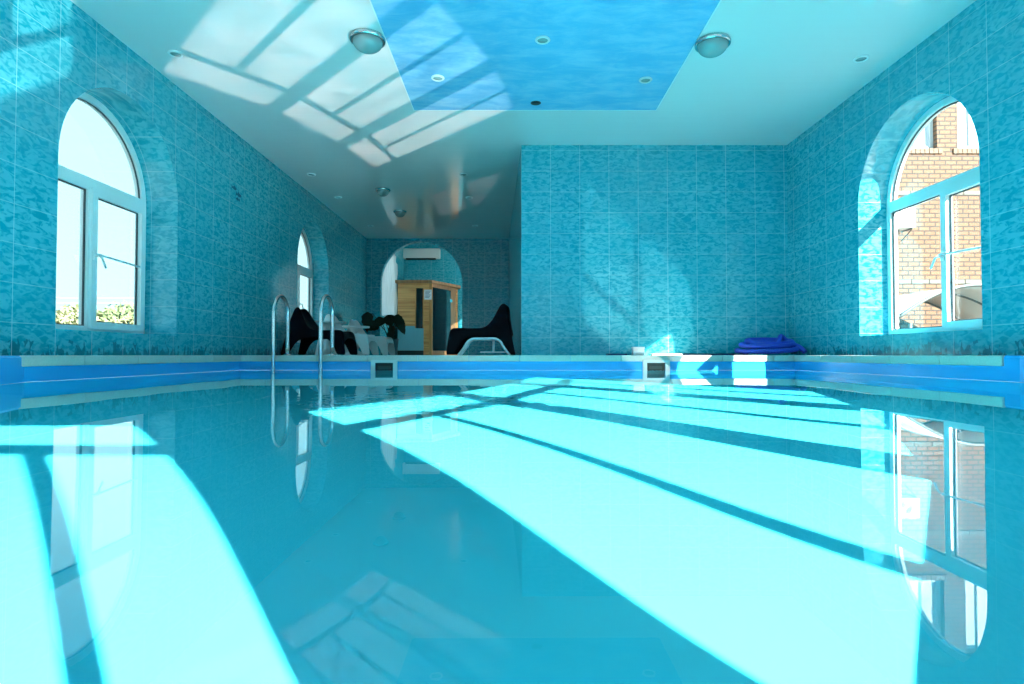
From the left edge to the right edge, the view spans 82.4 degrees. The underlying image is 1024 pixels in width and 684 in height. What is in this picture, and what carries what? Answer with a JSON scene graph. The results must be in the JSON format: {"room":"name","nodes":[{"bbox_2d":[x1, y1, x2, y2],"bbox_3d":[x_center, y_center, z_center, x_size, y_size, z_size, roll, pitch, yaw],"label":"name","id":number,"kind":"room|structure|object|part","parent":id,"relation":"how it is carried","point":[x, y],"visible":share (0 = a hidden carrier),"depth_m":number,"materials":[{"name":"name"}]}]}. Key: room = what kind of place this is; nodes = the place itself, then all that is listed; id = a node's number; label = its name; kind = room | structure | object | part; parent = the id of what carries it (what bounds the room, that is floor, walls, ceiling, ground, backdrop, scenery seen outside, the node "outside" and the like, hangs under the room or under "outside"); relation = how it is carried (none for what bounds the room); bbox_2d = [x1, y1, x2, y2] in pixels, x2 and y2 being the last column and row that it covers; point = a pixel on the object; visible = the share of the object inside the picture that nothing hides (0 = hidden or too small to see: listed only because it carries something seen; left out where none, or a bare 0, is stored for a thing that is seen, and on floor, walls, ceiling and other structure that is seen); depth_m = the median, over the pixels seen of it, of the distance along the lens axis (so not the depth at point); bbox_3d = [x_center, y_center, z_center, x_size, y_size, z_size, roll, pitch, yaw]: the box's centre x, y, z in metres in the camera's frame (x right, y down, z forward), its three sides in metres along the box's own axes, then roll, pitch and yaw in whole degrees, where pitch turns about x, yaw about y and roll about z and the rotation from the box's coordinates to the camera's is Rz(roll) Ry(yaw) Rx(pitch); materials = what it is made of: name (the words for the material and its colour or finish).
{"room":"indoor swimming pool","nodes":[
{"label":"indoor swimming pool","id":0,"kind":"room"},
{"bbox_2d":[0,0,403,354],"bbox_3d":[-3.300,-1.480,10.260,0.360,3.424,13.550,0,-1,0],"label":"wall","id":1,"kind":"structure","parent":0,"point":[225,224],"depth_m":5.48,"materials":[{"name":"teal tile"}]},
{"bbox_2d":[55,92,145,333],"bbox_3d":[-3.432,-1.046,4.769,0.146,1.944,1.458,0,-1,0],"label":"window","id":2,"kind":"structure","parent":1,"relation":"in","point":[91,190],"depth_m":4.87,"materials":[{"name":"white plastic"}]},
{"bbox_3d":[-3.389,-0.673,4.815,0.058,0.130,0.091,0,-1,0],"label":"handle","id":3,"kind":"part","parent":2,"relation":"part of","materials":[{"name":"white plastic"}]},
{"bbox_3d":[-3.448,-0.677,5.107,0.060,1.154,0.692,0,-1,0],"label":"sash","id":4,"kind":"part","parent":2,"relation":"part of","materials":[{"name":"white plastic"}]},
{"bbox_3d":[-3.414,-0.704,5.103,0.018,0.033,0.599,0,-1,-3],"label":"stay arm","id":5,"kind":"part","parent":2,"relation":"part of","materials":[{"name":"white metal"}]},
{"bbox_2d":[297,229,312,342],"bbox_3d":[-3.402,-0.944,9.283,0.146,1.939,1.448,0,-1,0],"label":"window","id":6,"kind":"structure","parent":1,"relation":"in","point":[306,272],"depth_m":9.84,"materials":[{"name":"white plastic"}]},
{"bbox_3d":[-3.418,-0.576,9.619,0.060,1.154,0.686,0,-1,0],"label":"sash","id":7,"kind":"part","parent":6,"relation":"part of","materials":[{"name":"white plastic"}]},
{"bbox_2d":[382,254,397,315],"bbox_3d":[-3.091,-1.560,14.658,0.132,1.830,2.000,0,-1,0],"label":"curtain","id":8,"kind":"object","parent":1,"relation":"hanging from","point":[389,287],"visible":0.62,"depth_m":14.76,"materials":[{"name":"white fabric"}]},
{"bbox_2d":[0,355,1023,366],"bbox_3d":[0.080,0.141,4.768,6.436,0.065,2.817,0,-1,0],"label":"trim","id":9,"kind":"structure","parent":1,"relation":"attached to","point":[27,360],"depth_m":4.28,"materials":[{"name":"stone"}]},
{"bbox_2d":[404,243,461,327],"bbox_3d":[-1.510,-1.330,17.034,3.820,3.424,0.200,0,-1,0],"label":"wall","id":10,"kind":"structure","parent":0,"point":[446,269],"depth_m":16.95,"materials":[{"name":"teal tile"}]},
{"bbox_2d":[403,248,440,259],"bbox_3d":[-2.598,-2.524,16.855,1.056,0.314,0.210,0,-1,0],"label":"air conditioner","id":11,"kind":"object","parent":10,"relation":"attached to","point":[408,253],"visible":1,"depth_m":16.75,"materials":[{"name":"white plastic"}]},
{"bbox_2d":[366,238,508,354],"bbox_3d":[-1.620,-1.416,12.710,3.640,3.404,0.150,0,-1,0],"label":"wall","id":12,"kind":"structure","parent":0,"point":[483,263],"depth_m":12.64,"materials":[{"name":"teal tile"}]},
{"bbox_2d":[70,0,975,237],"bbox_3d":[0.080,-2.437,6.006,7.210,0.100,13.390,0,-1,0],"label":"ceiling","id":13,"kind":"structure","parent":0,"point":[287,77],"depth_m":5.68,"materials":[{"name":"white paint"}]},
{"bbox_2d":[167,50,183,57],"bbox_3d":[-2.809,-2.405,4.888,0.122,0.014,0.122,0,-1,0],"label":"recessed light","id":14,"kind":"object","parent":13,"relation":"in","point":[174,53],"visible":1,"depth_m":4.88,"materials":[{"name":"white"}]},
{"bbox_2d":[349,28,385,54],"bbox_3d":[-1.146,-2.360,4.646,0.282,0.115,0.282,0,-1,0],"label":"ceiling lamp","id":15,"kind":"object","parent":13,"relation":"attached to","point":[365,40],"visible":1,"depth_m":4.57,"materials":[{"name":"white glass"}]},
{"bbox_2d":[375,187,390,196],"bbox_3d":[-1.962,-2.266,8.880,0.232,0.115,0.232,0,-1,0],"label":"ceiling lamp","id":16,"kind":"object","parent":13,"relation":"attached to","point":[381,191],"visible":1,"depth_m":8.81,"materials":[{"name":"silver metal"}]},
{"bbox_2d":[393,209,406,216],"bbox_3d":[-1.955,-2.236,10.219,0.232,0.115,0.232,0,-1,0],"label":"ceiling lamp","id":17,"kind":"object","parent":13,"relation":"attached to","point":[398,212],"visible":1,"depth_m":10.15,"materials":[{"name":"silver metal"}]},
{"bbox_2d":[371,0,719,109],"bbox_3d":[0.236,-2.447,3.380,2.479,0.016,5.250,0,-1,0],"label":"ceiling panel","id":18,"kind":"object","parent":13,"relation":"attached to","point":[488,56],"visible":1,"depth_m":4.80,"materials":[{"name":"blue paint"}]},
{"bbox_2d":[431,74,444,81],"bbox_3d":[-0.673,-2.390,5.301,0.122,0.014,0.122,0,-1,0],"label":"recessed light","id":19,"kind":"object","parent":18,"relation":"attached to","point":[438,78],"visible":1,"depth_m":5.29,"materials":[{"name":"white"}]},
{"bbox_2d":[531,101,540,104],"bbox_3d":[0.237,-2.383,5.836,0.104,0.003,0.104,0,-1,0],"label":"recessed light","id":20,"kind":"object","parent":18,"relation":"attached to","point":[532,102],"visible":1,"depth_m":5.84,"materials":[{"name":"grey metal"}]},
{"bbox_2d":[535,35,549,44],"bbox_3d":[0.244,-2.404,4.661,0.122,0.014,0.122,0,-1,0],"label":"recessed light","id":21,"kind":"object","parent":18,"relation":"attached to","point":[542,40],"visible":1,"depth_m":4.65,"materials":[{"name":"white"}]},
{"bbox_2d":[639,76,651,83],"bbox_3d":[1.219,-2.389,5.338,0.122,0.014,0.122,0,-1,0],"label":"recessed light","id":22,"kind":"object","parent":18,"relation":"attached to","point":[647,79],"visible":1,"depth_m":5.33,"materials":[{"name":"white"}]},
{"bbox_2d":[369,0,721,110],"bbox_3d":[0.236,-2.443,3.380,2.497,0.014,5.270,0,-1,0],"label":"trim","id":23,"kind":"structure","parent":13,"relation":"attached to","point":[369,0],"depth_m":5.87,"materials":[{"name":"white"}]},
{"bbox_2d":[694,32,730,57],"bbox_3d":[1.614,-2.359,4.704,0.282,0.115,0.282,0,-1,0],"label":"ceiling lamp","id":24,"kind":"object","parent":13,"relation":"attached to","point":[711,45],"visible":1,"depth_m":4.63,"materials":[{"name":"white glass"}]},
{"bbox_2d":[853,55,868,62],"bbox_3d":[2.965,-2.403,4.969,0.122,0.014,0.122,0,-1,0],"label":"recessed light","id":25,"kind":"object","parent":13,"relation":"in","point":[861,58],"visible":1,"depth_m":4.96,"materials":[{"name":"white"}]},
{"bbox_2d":[509,145,788,354],"bbox_3d":[1.760,-1.048,9.911,3.680,2.544,5.830,0,-1,0],"label":"wall","id":26,"kind":"structure","parent":0,"point":[614,249],"depth_m":7.00,"materials":[{"name":"teal tile"}]},
{"bbox_2d":[681,353,748,354],"bbox_3d":[2.406,0.147,6.946,0.796,0.022,0.035,0,-1,0],"label":"strip","id":27,"kind":"object","parent":26,"relation":"attached to","point":[681,353],"visible":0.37,"depth_m":6.93,"materials":[{"name":"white plastic"}]},
{"bbox_2d":[787,0,1023,354],"bbox_3d":[3.470,-1.149,5.387,0.340,2.544,3.820,0,-1,0],"label":"wall","id":28,"kind":"structure","parent":0,"point":[839,169],"depth_m":5.14,"materials":[{"name":"teal tile"}]},
{"bbox_2d":[887,96,981,333],"bbox_3d":[3.562,-1.044,4.848,0.146,1.942,1.455,0,-1,0],"label":"window","id":29,"kind":"structure","parent":28,"relation":"in","point":[945,189],"depth_m":4.96,"materials":[{"name":"white plastic"}]},
{"bbox_3d":[3.519,-0.673,4.849,0.058,0.130,0.091,0,-1,0],"label":"handle","id":30,"kind":"part","parent":29,"relation":"part of","materials":[{"name":"white plastic"}]},
{"bbox_3d":[3.544,-0.717,4.520,0.018,0.033,0.637,0,-1,-3],"label":"stay arm","id":31,"kind":"part","parent":29,"relation":"part of","materials":[{"name":"white metal"}]},
{"bbox_3d":[3.578,-0.690,4.494,0.060,1.154,0.690,0,-1,0],"label":"sash","id":32,"kind":"part","parent":29,"relation":"part of","materials":[{"name":"white plastic"}]},
{"bbox_3d":[0.080,0.183,6.047,7.040,0.090,13.700,0,-1,0],"label":"floor","id":33,"kind":"structure","parent":0,"visible":0},
{"bbox_2d":[271,294,335,370],"bbox_3d":[-2.243,0.437,6.292,0.584,1.906,0.470,0,-1,0],"label":"pool ladder","id":34,"kind":"object","parent":33,"relation":"attached to","point":[274,304],"visible":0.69,"depth_m":6.11,"materials":[{"name":"silver metal"}]},
{"bbox_3d":[-2.490,0.436,6.287,0.044,1.906,0.435,0,-1,0],"label":"handrail","id":35,"kind":"part","parent":34,"relation":"part of","materials":[{"name":"silver metal"}]},
{"bbox_3d":[-1.996,0.436,6.287,0.044,1.906,0.435,0,-1,0],"label":"handrail","id":36,"kind":"part","parent":34,"relation":"part of","materials":[{"name":"silver metal"}]},
{"bbox_2d":[281,307,357,354],"bbox_3d":[-2.632,-0.146,8.055,0.847,0.649,0.646,0,-1,0],"label":"plastic chair","id":37,"kind":"object","parent":33,"relation":"on","point":[303,327],"visible":0.85,"depth_m":7.80,"materials":[{"name":"black plastic"}]},
{"bbox_2d":[315,321,345,354],"bbox_3d":[-2.740,-0.052,8.723,0.520,0.500,0.520,0,-1,0],"label":"side table","id":38,"kind":"object","parent":33,"relation":"on","point":[326,324],"visible":0.52,"depth_m":8.66,"materials":[{"name":"white plastic"}]},
{"bbox_2d":[315,314,378,354],"bbox_3d":[-2.632,-0.117,9.385,0.847,0.649,0.646,0,-1,0],"label":"plastic chair","id":39,"kind":"object","parent":33,"relation":"on","point":[365,341],"visible":0.48,"depth_m":9.11,"materials":[{"name":"white plastic"}]},
{"bbox_2d":[342,325,369,354],"bbox_3d":[-2.720,-0.022,10.083,0.520,0.500,0.520,0,-1,0],"label":"side table","id":40,"kind":"object","parent":33,"relation":"on","point":[354,329],"visible":0.53,"depth_m":10.01,"materials":[{"name":"white plastic"}]},
{"bbox_2d":[345,319,394,354],"bbox_3d":[-2.632,-0.086,10.755,0.847,0.649,0.646,0,-1,0],"label":"plastic chair","id":41,"kind":"object","parent":33,"relation":"on","point":[386,344],"visible":0.5,"depth_m":10.53,"materials":[{"name":"white plastic"}]},
{"bbox_2d":[361,312,405,354],"bbox_3d":[-2.528,-0.167,11.651,0.868,0.859,0.567,0,-1,0],"label":"potted plant","id":42,"kind":"object","parent":33,"relation":"on","point":[367,318],"visible":0.81,"depth_m":11.49,"materials":[{"name":"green plant"}]},
{"bbox_3d":[-2.420,0.102,11.601,0.360,0.320,0.360,0,-1,0],"label":"pot","id":43,"kind":"part","parent":42,"relation":"part of","materials":[{"name":"teal"}]},
{"bbox_2d":[446,304,514,354],"bbox_3d":[-0.383,-0.159,7.505,0.847,0.649,0.646,0,-1,0],"label":"plastic chair","id":44,"kind":"object","parent":33,"relation":"on","point":[500,327],"visible":0.94,"depth_m":7.21,"materials":[{"name":"black"}]},
{"bbox_2d":[457,337,510,354],"bbox_3d":[-0.325,0.058,6.935,0.621,0.216,0.298,0,-1,0],"label":"frame","id":45,"kind":"object","parent":33,"relation":"on","point":[492,339],"visible":0.97,"depth_m":6.80,"materials":[{"name":"white"}]},
{"bbox_3d":[-0.220,0.048,6.941,0.027,0.140,0.028,0,-1,0],"label":"post","id":46,"kind":"part","parent":45,"relation":"part of","materials":[{"name":"white"}]},
{"bbox_2d":[0,355,1023,384],"bbox_3d":[0.250,0.770,2.251,7.300,1.433,7.935,0,-1,0],"label":"pool edge","id":47,"kind":"object","parent":33,"relation":"in","point":[11,369],"visible":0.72,"depth_m":5.46,"materials":[{"name":"teal tile"}]},
{"bbox_2d":[371,360,397,369],"bbox_3d":[-1.346,0.301,6.162,0.276,0.224,0.035,0,-1,0],"label":"skimmer","id":48,"kind":"object","parent":47,"relation":"attached to","point":[380,364],"visible":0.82,"depth_m":6.15,"materials":[{"name":"white plastic"}]},
{"bbox_2d":[0,370,1023,683],"bbox_3d":[0.250,0.211,2.246,7.300,0.001,7.900,0,-1,0],"label":"pool water","id":49,"kind":"object","parent":47,"relation":"in","point":[237,526],"visible":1,"depth_m":0.56,"materials":[{"name":"blue liquid"}]},
{"bbox_2d":[241,355,794,360],"bbox_3d":[0.080,0.176,6.318,6.433,0.065,0.280,0,-1,0],"label":"trim","id":50,"kind":"structure","parent":47,"relation":"attached to","point":[243,357],"depth_m":6.18,"materials":[{"name":"stone"}]},
{"bbox_2d":[643,360,669,369],"bbox_3d":[1.518,0.301,6.162,0.281,0.224,0.035,0,-1,0],"label":"skimmer","id":51,"kind":"object","parent":47,"relation":"attached to","point":[647,364],"visible":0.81,"depth_m":6.15,"materials":[{"name":"white plastic"}]},
{"bbox_2d":[631,347,644,354],"bbox_3d":[1.478,0.107,6.859,0.135,0.098,0.106,0,-1,0],"label":"storage box","id":52,"kind":"object","parent":33,"relation":"on","point":[635,350],"visible":0.81,"depth_m":6.81,"materials":[{"name":"white plastic"}]},
{"bbox_2d":[651,354,681,354],"bbox_3d":[1.790,0.146,6.778,0.349,0.018,0.080,0,-1,0],"label":"wooden slat","id":53,"kind":"object","parent":33,"relation":"on","point":[651,354],"visible":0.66,"depth_m":6.74,"materials":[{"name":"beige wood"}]},
{"bbox_2d":[734,334,806,353],"bbox_3d":[2.896,0.022,6.605,0.751,0.227,0.428,0,-1,0],"label":"hose","id":54,"kind":"object","parent":33,"relation":"on","point":[758,345],"visible":1,"depth_m":6.51,"materials":[{"name":"blue"}]},
{"bbox_3d":[-1.560,0.387,14.995,3.920,0.100,4.200,0,-1,0],"label":"floor","id":55,"kind":"structure","parent":0,"visible":0},
{"bbox_2d":[395,280,460,354],"bbox_3d":[-2.253,-0.622,16.008,1.603,1.962,1.520,0,-1,0],"label":"cabin","id":56,"kind":"object","parent":55,"relation":"on","point":[428,323],"visible":0.85,"depth_m":15.33,"materials":[{"name":"brown wood"}]},
{"bbox_3d":[-2.768,-0.097,15.329,0.453,0.642,0.054,0,-1,0],"label":"panel","id":57,"kind":"part","parent":56,"relation":"part of","materials":[{"name":"teal"}]},
{"bbox_3d":[-2.766,-0.980,15.351,0.458,1.125,0.050,0,-1,0],"label":"board panel","id":58,"kind":"part","parent":56,"relation":"part of","materials":[{"name":"brown wood"}]},
{"bbox_3d":[-2.426,-0.067,15.324,0.222,0.582,0.062,0,-1,0],"label":"panel","id":59,"kind":"part","parent":56,"relation":"part of","materials":[{"name":"teal"}]},
{"bbox_3d":[-2.426,-1.477,15.362,0.222,0.131,0.050,0,-1,0],"label":"board panel","id":60,"kind":"part","parent":56,"relation":"part of","materials":[{"name":"brown wood"}]},
{"bbox_3d":[-2.241,-0.599,15.342,0.146,1.887,0.050,0,-1,0],"label":"board panel","id":61,"kind":"part","parent":56,"relation":"part of","materials":[{"name":"brown wood"}]},
{"bbox_2d":[424,290,431,299],"bbox_3d":[-2.201,-1.240,15.316,0.196,0.261,0.005,0,-1,0],"label":"paper notice","id":62,"kind":"object","parent":56,"relation":"attached to","point":[427,293],"visible":1,"depth_m":15.31,"materials":[{"name":"white paper"}]},
{"bbox_3d":[-2.128,-0.599,15.341,0.080,1.887,0.072,0,-1,0],"label":"corner post","id":63,"kind":"part","parent":56,"relation":"part of","materials":[{"name":"brown wood"}]},
{"bbox_3d":[-1.891,-0.599,15.785,0.389,1.667,0.855,0,-1,0],"label":"glass door","id":64,"kind":"part","parent":56,"relation":"part of","materials":[{"name":"black"}]},
{"bbox_3d":[-2.273,-0.569,16.697,1.443,1.887,0.040,0,-1,0],"label":"panel","id":65,"kind":"part","parent":56,"relation":"part of","materials":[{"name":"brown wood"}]},
{"bbox_3d":[-1.646,-0.576,16.367,0.113,1.887,0.248,0,-1,0],"label":"jamb post","id":66,"kind":"part","parent":56,"relation":"part of","materials":[{"name":"brown wood"}]},
{"label":"outside","id":67,"kind":"structure","parent":0,"visible":0},
{"bbox_3d":[0.000,0.569,19.992,120.000,0.050,120.000,0,-1,0],"label":"ground","id":68,"kind":"structure","parent":67,"visible":0},
{"bbox_2d":[56,303,100,323],"bbox_3d":[-16.408,-0.447,22.025,2.268,2.099,1.630,0,-1,18],"label":"tree","id":69,"kind":"object","parent":68,"relation":"on","point":[70,316],"visible":0.2,"depth_m":21.88,"materials":[{"name":"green plant"}]},
{"bbox_2d":[96,306,133,320],"bbox_3d":[-17.606,-0.475,25.453,2.327,2.303,2.115,0,-1,-15],"label":"tree","id":70,"kind":"object","parent":68,"relation":"on","point":[109,314],"visible":0.2,"depth_m":25.03,"materials":[{"name":"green plant"}]},
{"bbox_2d":[101,315,133,323],"bbox_3d":[-13.007,-0.174,19.367,1.755,1.444,1.294,0,-1,0],"label":"tree","id":71,"kind":"object","parent":68,"relation":"on","point":[128,320],"visible":0.05,"depth_m":19.39,"materials":[{"name":"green plant"}]},
{"bbox_2d":[104,300,133,316],"bbox_3d":[-20.820,-0.837,32.256,3.415,3.322,2.690,0,-1,0],"label":"tree","id":72,"kind":"object","parent":68,"relation":"on","point":[129,306],"visible":0.09,"depth_m":31.82,"materials":[{"name":"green plant"}]},
{"bbox_2d":[897,102,981,328],"bbox_3d":[11.500,-3.664,12.922,13.000,8.100,0.325,0,-1,0],"label":"brick building","id":73,"kind":"structure","parent":68,"relation":"on","point":[947,147],"depth_m":12.76,"materials":[{"name":"beige brick"}]},
{"bbox_2d":[897,208,915,240],"bbox_3d":[8.318,-2.520,12.557,0.458,0.651,0.374,0,-1,0],"label":"outdoor unit","id":74,"kind":"object","parent":73,"relation":"attached to","point":[906,221],"visible":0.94,"depth_m":12.38,"materials":[{"name":"white metal"}]},
{"bbox_2d":[897,211,907,223],"bbox_3d":[8.248,-2.639,12.376,0.268,0.268,0.007,0,-1,0],"label":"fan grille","id":75,"kind":"object","parent":74,"relation":"attached to","point":[902,216],"depth_m":12.38,"materials":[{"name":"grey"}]},
{"bbox_3d":[8.318,-2.636,12.522,0.458,0.422,0.280,0,-1,0],"label":"casing","id":76,"kind":"part","parent":74,"relation":"part of","materials":[{"name":"white metal"}]},
{"bbox_2d":[917,125,928,145],"bbox_3d":[8.917,-5.028,12.980,0.651,1.440,0.010,0,-1,0],"label":"window","id":77,"kind":"structure","parent":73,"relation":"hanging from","point":[923,139],"depth_m":12.96,"materials":[{"name":"grey glass"}]},
{"bbox_2d":[957,102,978,145],"bbox_3d":[10.133,-5.028,12.980,0.629,1.440,0.010,0,-1,0],"label":"window","id":78,"kind":"structure","parent":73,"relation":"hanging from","point":[967,136],"depth_m":12.96,"materials":[{"name":"grey"}]},
{"bbox_2d":[898,283,981,327],"bbox_3d":[8.150,-0.325,11.260,2.937,1.350,2.200,0,-1,0],"label":"canopy","id":79,"kind":"object","parent":68,"relation":"on","point":[967,297],"visible":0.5,"depth_m":11.13,"materials":[{"name":"grey"}]},
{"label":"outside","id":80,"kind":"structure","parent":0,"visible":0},
{"bbox_2d":[71,298,133,298],"bbox_3d":[-12.000,-1.329,17.534,8.000,0.058,0.024,0,-1,0],"label":"overhead cable","id":81,"kind":"object","parent":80,"point":[71,298],"visible":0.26,"depth_m":17.53,"materials":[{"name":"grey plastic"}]},
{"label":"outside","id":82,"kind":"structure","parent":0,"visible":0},
{"bbox_2d":[71,303,133,303],"bbox_3d":[-12.000,-1.180,17.530,8.000,0.058,0.024,0,-1,0],"label":"overhead cable","id":83,"kind":"object","parent":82,"point":[71,303],"visible":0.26,"depth_m":17.52,"materials":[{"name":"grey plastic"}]}
]}

